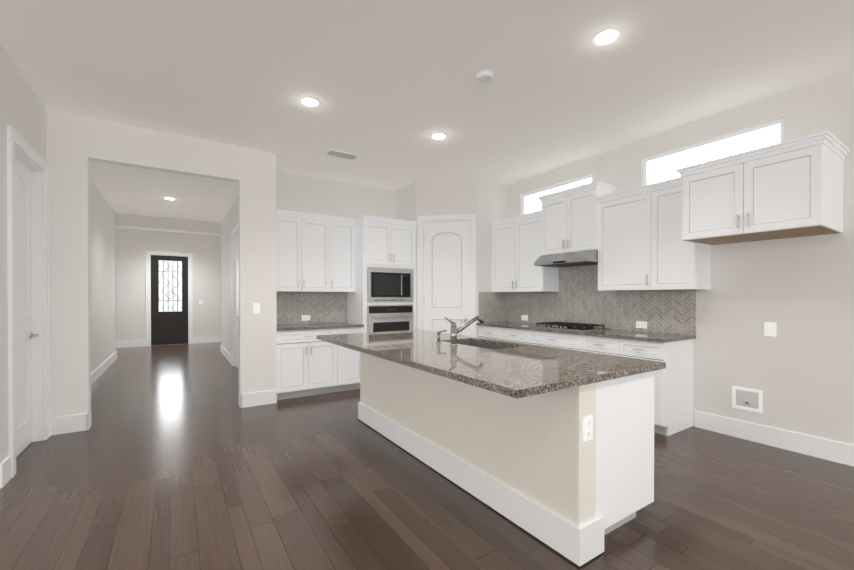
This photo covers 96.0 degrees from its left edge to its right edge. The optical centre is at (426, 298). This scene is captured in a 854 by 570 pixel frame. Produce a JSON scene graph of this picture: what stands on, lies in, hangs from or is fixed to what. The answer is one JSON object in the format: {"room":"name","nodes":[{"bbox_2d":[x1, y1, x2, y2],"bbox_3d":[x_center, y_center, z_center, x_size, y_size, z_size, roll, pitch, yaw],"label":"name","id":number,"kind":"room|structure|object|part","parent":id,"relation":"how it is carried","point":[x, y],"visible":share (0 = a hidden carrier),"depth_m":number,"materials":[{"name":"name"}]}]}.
{"room":"kitchen","nodes":[
{"label":"kitchen","id":0,"kind":"room"},
{"bbox_2d":[0,43,46,463],"bbox_3d":[-3.280,-0.243,3.068,0.120,3.050,1.180,0,0,-33],"label":"wall","id":1,"kind":"structure","parent":0,"point":[22,111],"depth_m":2.73,"materials":[{"name":"beige paint"}]},
{"bbox_2d":[0,458,7,487],"bbox_3d":[-4.412,1.210,1.633,3.626,0.160,0.036,0,0,-33],"label":"baseboard","id":2,"kind":"structure","parent":1,"relation":"attached to","point":[4,465],"depth_m":2.64,"materials":[{"name":"white wood"}]},
{"bbox_2d":[14,156,38,456],"bbox_3d":[-3.309,0.066,3.116,0.097,2.416,0.768,0,0,-33],"label":"door","id":3,"kind":"structure","parent":1,"relation":"in","point":[25,335],"depth_m":3.24,"materials":[{"name":"white wood"}]},
{"bbox_2d":[7,125,49,477],"bbox_3d":[-3.299,0.019,3.122,0.145,2.525,0.970,0,0,-33],"label":"door frame","id":4,"kind":"structure","parent":1,"relation":"attached to","point":[20,148],"depth_m":3.44,"materials":[{"name":"white wood"}]},
{"bbox_2d":[90,179,115,372],"bbox_3d":[-5.167,-0.259,5.854,0.130,3.050,5.310,0,0,-33],"label":"wall","id":5,"kind":"structure","parent":0,"point":[102,261],"depth_m":6.55,"materials":[{"name":"beige paint"}]},
{"bbox_2d":[91,351,116,384],"bbox_3d":[-5.111,1.186,5.909,0.016,0.160,5.326,0,0,-33],"label":"baseboard","id":6,"kind":"structure","parent":5,"relation":"attached to","point":[99,371],"depth_m":6.50,"materials":[{"name":"white wood"}]},
{"bbox_2d":[46,109,276,425],"bbox_3d":[-2.782,-0.249,4.170,2.160,3.050,0.120,0,0,-33],"label":"wall","id":7,"kind":"structure","parent":0,"point":[76,145],"depth_m":3.88,"materials":[{"name":"beige paint"}]},
{"bbox_2d":[50,411,90,435],"bbox_3d":[-3.425,1.199,3.673,0.290,0.160,0.020,0,0,-33],"label":"baseboard","id":8,"kind":"structure","parent":7,"relation":"attached to","point":[73,423],"depth_m":3.68,"materials":[{"name":"white wood"}]},
{"bbox_2d":[253,303,259,312],"bbox_3d":[-2.032,0.109,4.584,0.075,0.120,0.009,0,0,-33],"label":"light switch","id":9,"kind":"object","parent":7,"relation":"attached to","point":[256,307],"visible":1,"depth_m":4.58,"materials":[{"name":"white plastic"}]},
{"bbox_2d":[240,390,276,407],"bbox_3d":[-2.011,1.194,4.601,0.403,0.160,0.016,0,0,-33],"label":"baseboard","id":10,"kind":"structure","parent":7,"relation":"attached to","point":[264,397],"depth_m":4.59,"materials":[{"name":"white wood"}]},
{"bbox_2d":[115,213,221,350],"bbox_3d":[-5.746,-0.274,8.576,4.600,3.050,0.120,0,0,-33],"label":"wall","id":11,"kind":"structure","parent":0,"point":[132,246],"depth_m":10.04,"materials":[{"name":"beige paint"}]},
{"bbox_2d":[146,251,192,345],"bbox_3d":[-6.975,-0.014,10.429,1.050,2.510,0.175,0,0,-33],"label":"door frame","id":12,"kind":"structure","parent":11,"relation":"attached to","point":[148,295],"depth_m":10.33,"materials":[{"name":"white wood"}]},
{"bbox_2d":[151,255,187,345],"bbox_3d":[-6.965,0.035,10.413,0.838,2.396,0.104,0,0,-33],"label":"front door","id":13,"kind":"structure","parent":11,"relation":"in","point":[169,299],"depth_m":10.42,"materials":[{"name":"wood"}]},
{"bbox_2d":[221,196,237,354],"bbox_3d":[-3.418,-0.265,6.998,0.130,3.050,5.310,0,0,-33],"label":"wall","id":14,"kind":"structure","parent":0,"point":[229,222],"depth_m":8.03,"materials":[{"name":"beige paint"}]},
{"bbox_2d":[220,345,231,364],"bbox_3d":[-4.306,1.173,8.230,0.016,0.160,2.321,0,0,-33],"label":"baseboard","id":15,"kind":"structure","parent":14,"relation":"attached to","point":[228,356],"depth_m":8.07,"materials":[{"name":"white wood"}]},
{"bbox_2d":[231,224,238,365],"bbox_3d":[-3.336,-0.002,6.850,0.155,2.525,1.020,0,0,-33],"label":"door frame","id":16,"kind":"structure","parent":14,"relation":"attached to","point":[234,231],"depth_m":7.18,"materials":[{"name":"white wood"}]},
{"bbox_2d":[235,233,238,368],"bbox_3d":[-3.362,0.045,6.833,0.099,2.416,0.818,0,0,-33],"label":"hall door","id":17,"kind":"structure","parent":14,"relation":"in","point":[237,290],"depth_m":6.96,"materials":[{"name":"white wood"}]},
{"bbox_2d":[276,170,396,218],"bbox_3d":[-1.390,-0.258,5.833,2.250,3.050,0.120,0,0,-33],"label":"wall","id":18,"kind":"structure","parent":0,"point":[296,192],"depth_m":5.73,"materials":[{"name":"beige paint"}]},
{"bbox_2d":[302,315,309,320],"bbox_3d":[-1.737,0.271,5.517,0.120,0.075,0.008,0,0,-33],"label":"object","id":19,"kind":"structure","parent":18,"relation":"attached to","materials":[{"name":"white plastic"}]},
{"bbox_2d":[397,182,415,221],"bbox_3d":[-0.326,-0.260,6.170,0.100,3.050,0.720,0,0,-33],"label":"wall","id":20,"kind":"structure","parent":0,"point":[406,202],"depth_m":6.04,"materials":[{"name":"beige paint"}]},
{"bbox_2d":[0,342,853,569],"bbox_3d":[-2.645,1.327,3.933,9.300,0.100,16.100,0,0,-33],"label":"floor","id":21,"kind":"structure","parent":0,"point":[175,457],"depth_m":2.46,"materials":[{"name":"brown wood"}]},
{"bbox_2d":[116,340,145,347],"bbox_3d":[-8.073,1.165,9.634,1.655,0.160,0.016,0,0,-33],"label":"baseboard","id":22,"kind":"structure","parent":21,"relation":"on","point":[123,344],"depth_m":9.91,"materials":[{"name":"white wood"}]},
{"bbox_2d":[193,337,220,343],"bbox_3d":[-5.788,1.157,11.128,1.685,0.160,0.016,0,0,-33],"label":"baseboard","id":23,"kind":"structure","parent":21,"relation":"on","point":[203,339],"depth_m":10.84,"materials":[{"name":"white wood"}]},
{"bbox_2d":[276,209,417,399],"bbox_3d":[-1.156,0.053,5.504,2.016,2.430,0.686,0,0,-33],"label":"kitchen cabinets","id":24,"kind":"object","parent":21,"relation":"on","point":[338,275],"visible":0.73,"depth_m":5.38,"materials":[{"name":"white paint"}]},
{"bbox_2d":[358,352,664,567],"bbox_3d":[0.328,0.842,3.166,0.783,0.878,2.668,0,0,-33],"label":"kitchen island","id":25,"kind":"object","parent":21,"relation":"on","point":[551,448],"depth_m":2.16,"materials":[{"name":"paint"}]},
{"bbox_3d":[0.085,1.190,3.009,0.203,0.185,2.669,0,0,-33],"label":"moulding","id":26,"kind":"part","parent":25,"relation":"part of","materials":[{"name":"white wood"}]},
{"bbox_2d":[316,330,665,399],"bbox_3d":[0.148,0.385,3.046,1.230,0.034,2.696,0,0,-33],"label":"island countertop","id":27,"kind":"structure","parent":25,"relation":"on","point":[508,368],"depth_m":2.29,"materials":[{"name":"grey stone"}]},
{"bbox_2d":[436,330,445,342],"bbox_3d":[0.121,0.314,3.245,0.098,0.105,0.044,0,0,-33],"label":"soap dispenser","id":28,"kind":"object","parent":27,"relation":"on","point":[438,332],"depth_m":3.22,"materials":[{"name":"silver metal"}]},
{"bbox_2d":[444,316,483,343],"bbox_3d":[0.298,0.253,3.097,0.384,0.230,0.064,0,0,-33],"label":"faucet","id":29,"kind":"object","parent":27,"relation":"on","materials":[{"name":"silver metal"}]},
{"bbox_2d":[457,342,507,349],"bbox_3d":[0.448,0.508,3.191,0.394,0.211,0.724,0,0,-33],"label":"sink","id":30,"kind":"object","parent":27,"relation":"in","point":[488,345],"depth_m":3.40,"materials":[{"name":"silver metal"}]},
{"bbox_2d":[583,415,592,441],"bbox_3d":[0.792,0.636,1.889,0.070,0.115,0.008,0,0,-33],"label":"receptacle","id":31,"kind":"object","parent":25,"relation":"attached to","point":[587,419],"depth_m":1.88,"materials":[{"name":"white plastic"}]},
{"bbox_2d":[477,131,849,435],"bbox_3d":[1.993,-0.025,4.320,0.641,2.600,3.652,0,0,-33],"label":"kitchen cabinets","id":32,"kind":"object","parent":21,"relation":"on","point":[599,267],"visible":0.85,"depth_m":3.92,"materials":[{"name":"white paint"}]},
{"bbox_2d":[490,210,558,291],"bbox_3d":[1.374,-0.631,5.516,0.364,1.062,0.968,0,0,-33],"label":"upper cabinet","id":33,"kind":"object","parent":32,"relation":"in","point":[517,241],"depth_m":5.37,"materials":[{"name":"white paint"}]},
{"bbox_2d":[534,249,597,266],"bbox_3d":[1.794,-0.493,4.747,0.503,0.144,0.776,0,0,-33],"label":"range hood","id":34,"kind":"object","parent":32,"relation":"attached to","point":[574,257],"depth_m":4.62,"materials":[{"name":"silver metal"}]},
{"bbox_2d":[537,181,616,254],"bbox_3d":[1.840,-0.946,4.774,0.394,0.762,0.848,0,0,-33],"label":"upper cabinet","id":35,"kind":"object","parent":32,"relation":"in","point":[571,219],"depth_m":4.61,"materials":[{"name":"white paint"}]},
{"bbox_2d":[596,177,710,290],"bbox_3d":[2.335,-0.622,4.046,0.364,1.062,0.985,0,0,-33],"label":"upper cabinet","id":36,"kind":"object","parent":32,"relation":"in","point":[640,246],"depth_m":3.91,"materials":[{"name":"white paint"}]},
{"bbox_2d":[676,131,849,244],"bbox_3d":[2.734,-0.833,3.188,0.634,0.632,0.953,0,0,-33],"label":"upper cabinet","id":37,"kind":"object","parent":32,"relation":"in","point":[793,188],"depth_m":2.94,"materials":[{"name":"white paint"}]},
{"bbox_2d":[0,0,853,235],"bbox_3d":[-2.645,-1.848,3.916,9.300,0.150,16.100,0,0,-33],"label":"ceiling","id":38,"kind":"structure","parent":0,"point":[391,86],"depth_m":3.03,"materials":[{"name":"paint"}]},
{"bbox_2d":[300,97,319,106],"bbox_3d":[-1.052,-1.767,3.453,0.176,0.006,0.176,0,0,-33],"label":"recessed light","id":39,"kind":"object","parent":38,"relation":"in","point":[309,102],"visible":1,"depth_m":3.45,"materials":[{"name":"white"}]},
{"bbox_2d":[325,149,359,160],"bbox_3d":[-1.043,-1.773,4.737,0.380,0.008,0.200,0,0,-33],"label":"ceiling vent","id":40,"kind":"object","parent":38,"relation":"in","point":[341,154],"visible":0.98,"depth_m":4.74,"materials":[{"name":"white metal"}]},
{"bbox_2d":[431,133,446,139],"bbox_3d":[0.128,-1.771,4.188,0.176,0.006,0.176,0,0,-33],"label":"recessed light","id":41,"kind":"object","parent":38,"relation":"in","point":[438,136],"visible":1,"depth_m":4.19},
{"bbox_2d":[476,70,493,82],"bbox_3d":[0.456,-1.750,3.029,0.140,0.034,0.140,0,0,-33],"label":"smoke detector","id":42,"kind":"object","parent":38,"relation":"attached to","point":[484,76],"visible":1,"depth_m":3.00,"materials":[{"name":"white plastic"}]},
{"bbox_2d":[592,28,620,45],"bbox_3d":[1.209,-1.762,2.589,0.176,0.006,0.176,0,0,-33],"label":"recessed light","id":43,"kind":"object","parent":38,"relation":"in","point":[608,36],"visible":1,"depth_m":2.59,"materials":[{"name":"white"}]},
{"bbox_2d":[416,179,477,336],"bbox_3d":[0.302,-0.258,5.819,0.942,3.050,0.100,0,0,9],"label":"wall","id":44,"kind":"structure","parent":0,"point":[449,197],"depth_m":5.76,"materials":[{"name":"beige paint"}]},
{"bbox_2d":[418,214,475,336],"bbox_3d":[0.300,0.006,5.808,0.874,2.522,0.125,0,0,9],"label":"door frame","id":45,"kind":"structure","parent":44,"relation":"attached to","point":[471,218],"depth_m":5.73,"materials":[{"name":"white wood"}]},
{"bbox_2d":[424,221,469,335],"bbox_3d":[0.306,0.044,5.808,0.554,2.429,0.524,0,0,-33],"label":"pantry door","id":46,"kind":"structure","parent":44,"relation":"in","point":[446,269],"depth_m":5.80,"materials":[{"name":"white wood"}]},
{"bbox_2d":[478,179,507,336],"bbox_3d":[0.984,-0.259,5.903,0.600,3.050,0.100,0,0,-33],"label":"wall","id":47,"kind":"structure","parent":0,"point":[492,201],"depth_m":5.79,"materials":[{"name":"beige paint"}]},
{"bbox_2d":[508,69,853,444],"bbox_3d":[3.388,-0.242,2.911,0.150,3.050,7.800,0,0,-33],"label":"wall","id":48,"kind":"structure","parent":0,"point":[798,370],"depth_m":3.31,"materials":[{"name":"beige paint"}]},
{"bbox_2d":[522,315,527,320],"bbox_3d":[1.451,0.280,5.710,0.008,0.075,0.120,0,0,-33],"label":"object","id":49,"kind":"structure","parent":48,"relation":"attached to","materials":[{"name":"white plastic"}]},
{"bbox_2d":[522,174,592,214],"bbox_3d":[1.788,-1.395,5.324,0.060,0.350,1.200,0,0,-33],"label":"transom window","id":50,"kind":"structure","parent":48,"relation":"in","point":[531,202],"depth_m":5.51,"materials":[{"name":"white glass"}]},
{"bbox_2d":[636,321,646,328],"bbox_3d":[2.387,0.288,4.279,0.008,0.075,0.120,0,0,-33],"label":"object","id":51,"kind":"structure","parent":48,"relation":"attached to","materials":[{"name":"white plastic"}]},
{"bbox_2d":[643,118,783,185],"bbox_3d":[2.773,-1.387,3.817,0.060,0.350,1.200,0,0,-33],"label":"transom window","id":52,"kind":"structure","parent":48,"relation":"in","point":[661,167],"depth_m":3.77,"materials":[{"name":"white glass"}]},
{"bbox_2d":[732,386,761,412],"bbox_3d":[2.908,0.913,3.496,0.019,0.200,0.220,0,0,-33],"label":"outlet box","id":53,"kind":"object","parent":48,"relation":"attached to","point":[748,399],"visible":1,"depth_m":3.50,"materials":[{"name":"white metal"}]},
{"bbox_2d":[764,322,775,336],"bbox_3d":[3.001,0.266,3.360,0.009,0.120,0.080,0,0,-33],"label":"light switch","id":54,"kind":"object","parent":48,"relation":"attached to","point":[769,329],"visible":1,"depth_m":3.36,"materials":[{"name":"white plastic"}]},
{"bbox_2d":[695,411,853,466],"bbox_3d":[4.068,1.210,1.727,0.016,0.160,5.060,0,0,-33],"label":"baseboard","id":55,"kind":"structure","parent":48,"relation":"attached to","point":[831,450],"depth_m":3.30,"materials":[{"name":"white wood"}]}
]}

